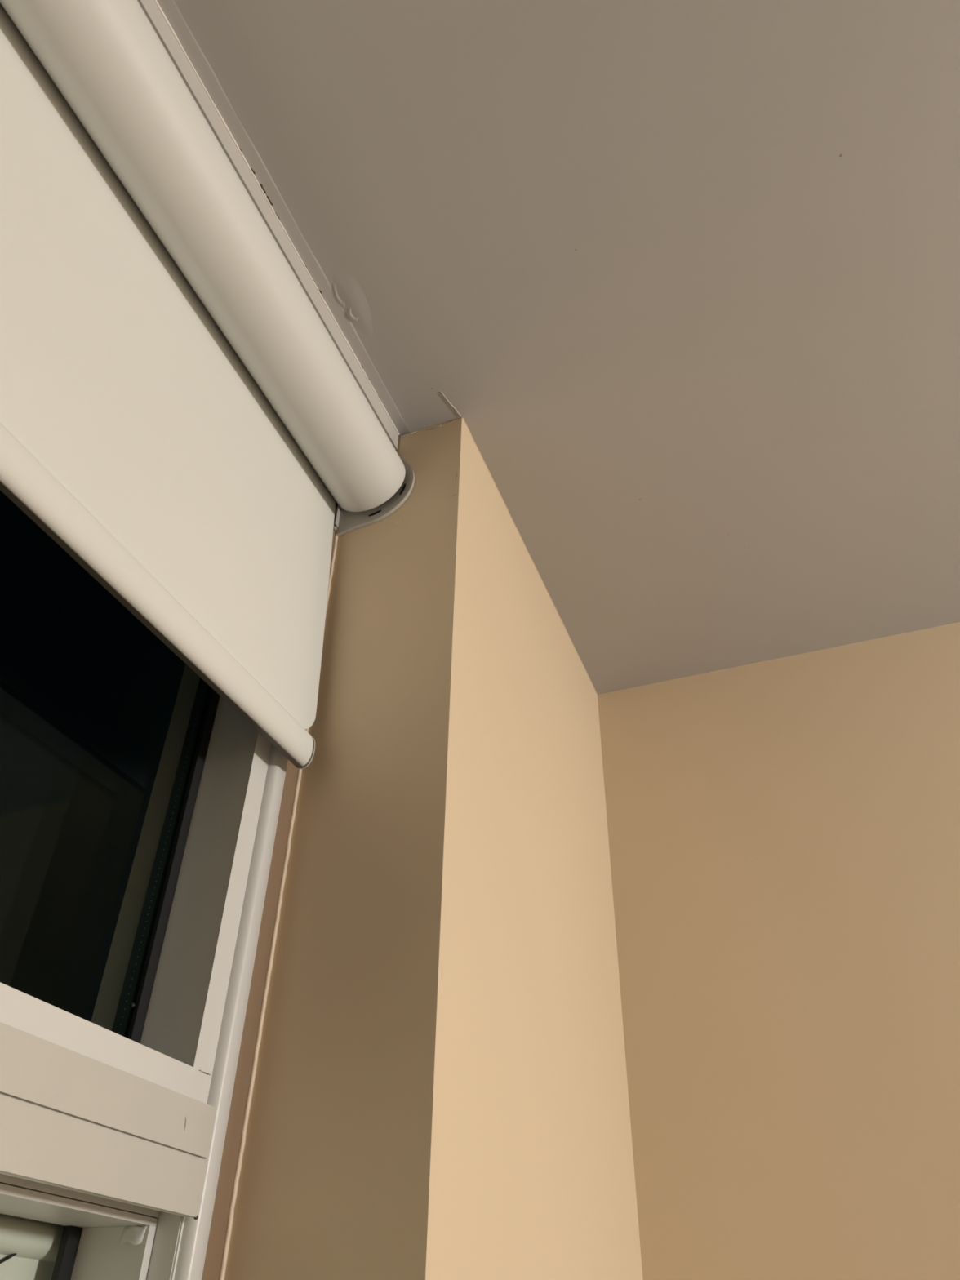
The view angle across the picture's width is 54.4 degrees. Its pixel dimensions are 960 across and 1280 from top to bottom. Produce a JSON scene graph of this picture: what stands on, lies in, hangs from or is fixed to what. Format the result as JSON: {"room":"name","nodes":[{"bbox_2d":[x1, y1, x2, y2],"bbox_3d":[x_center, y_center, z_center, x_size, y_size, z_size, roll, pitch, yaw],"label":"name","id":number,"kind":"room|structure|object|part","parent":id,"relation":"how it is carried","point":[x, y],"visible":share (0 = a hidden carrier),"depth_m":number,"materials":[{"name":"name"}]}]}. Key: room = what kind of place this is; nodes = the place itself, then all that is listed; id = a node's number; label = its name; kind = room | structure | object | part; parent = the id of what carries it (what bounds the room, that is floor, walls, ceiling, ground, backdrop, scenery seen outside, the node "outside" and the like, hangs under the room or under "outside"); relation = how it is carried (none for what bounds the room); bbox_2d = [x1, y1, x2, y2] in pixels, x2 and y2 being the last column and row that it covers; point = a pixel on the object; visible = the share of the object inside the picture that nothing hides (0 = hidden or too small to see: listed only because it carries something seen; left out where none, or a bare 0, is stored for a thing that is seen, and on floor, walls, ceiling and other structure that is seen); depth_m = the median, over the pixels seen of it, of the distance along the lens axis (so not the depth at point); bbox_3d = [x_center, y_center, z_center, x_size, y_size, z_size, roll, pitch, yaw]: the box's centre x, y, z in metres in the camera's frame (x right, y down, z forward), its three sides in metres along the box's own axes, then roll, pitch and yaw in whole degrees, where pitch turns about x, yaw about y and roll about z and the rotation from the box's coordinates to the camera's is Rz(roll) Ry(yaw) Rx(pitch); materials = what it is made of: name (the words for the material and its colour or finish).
{"room":"bedroom","nodes":[
{"label":"bedroom","id":0,"kind":"room"},
{"bbox_2d":[156,0,959,694],"bbox_3d":[1.122,-1.785,-0.970,4.316,0.114,5.018,-13,-41,17],"label":"ceiling","id":1,"kind":"structure","parent":0,"point":[682,277],"depth_m":0.80,"materials":[{"name":"paint"}]},
{"bbox_2d":[0,0,414,768],"bbox_3d":[-0.430,-0.589,0.152,0.078,0.403,1.848,-13,-41,17],"label":"roller blind","id":2,"kind":"object","parent":1,"relation":"hanging from","point":[185,412],"visible":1,"depth_m":0.63,"materials":[{"name":"fabric"}]},
{"bbox_2d":[597,622,959,1279],"bbox_3d":[1.925,0.648,0.045,4.204,2.400,0.112,-13,-41,17],"label":"wall","id":3,"kind":"structure","parent":0,"point":[784,834],"depth_m":1.00,"materials":[{"name":"beige paint"}]},
{"bbox_3d":[-0.498,0.735,-0.961,0.218,0.938,1.961,-13,-41,17],"label":"wall","id":4,"kind":"structure","parent":0,"visible":0},
{"bbox_2d":[0,501,337,1279],"bbox_3d":[-0.535,-0.190,-0.195,0.093,1.462,1.962,-13,-41,17],"label":"window","id":5,"kind":"structure","parent":4,"relation":"in","point":[124,1129],"depth_m":0.56,"materials":[{"name":"white plastic"}]},
{"bbox_2d":[0,1213,64,1279],"bbox_3d":[-0.569,0.087,-0.364,0.017,0.743,1.868,-13,-41,17],"label":"window pane","id":6,"kind":"object","parent":5,"relation":"attached to","point":[28,1248],"visible":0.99,"depth_m":0.50,"materials":[{"name":"white"}]},
{"bbox_3d":[-0.256,0.322,0.469,0.002,0.031,0.053,-13,-41,17],"label":"cord","id":7,"kind":"part","parent":6,"relation":"part of","materials":[{"name":"black rubber"}]},
{"bbox_3d":[-0.540,-0.232,-0.169,0.050,0.004,1.902,-13,-41,17],"label":"sash","id":8,"kind":"part","parent":5,"relation":"part of","materials":[{"name":"white plastic"}]},
{"bbox_3d":[-0.498,-0.260,-0.181,0.003,0.027,1.926,-13,-41,17],"label":"panel","id":9,"kind":"part","parent":5,"relation":"part of","materials":[{"name":"white plastic"}]},
{"bbox_3d":[-0.544,-0.281,-0.143,0.085,0.041,1.925,-13,-41,17],"label":"frame rail","id":10,"kind":"part","parent":5,"relation":"part of","materials":[{"name":"white plastic"}]},
{"bbox_3d":[-0.498,-0.282,-0.164,0.003,0.026,1.926,-13,-41,17],"label":"panel","id":11,"kind":"part","parent":5,"relation":"part of","materials":[{"name":"white plastic"}]}
]}

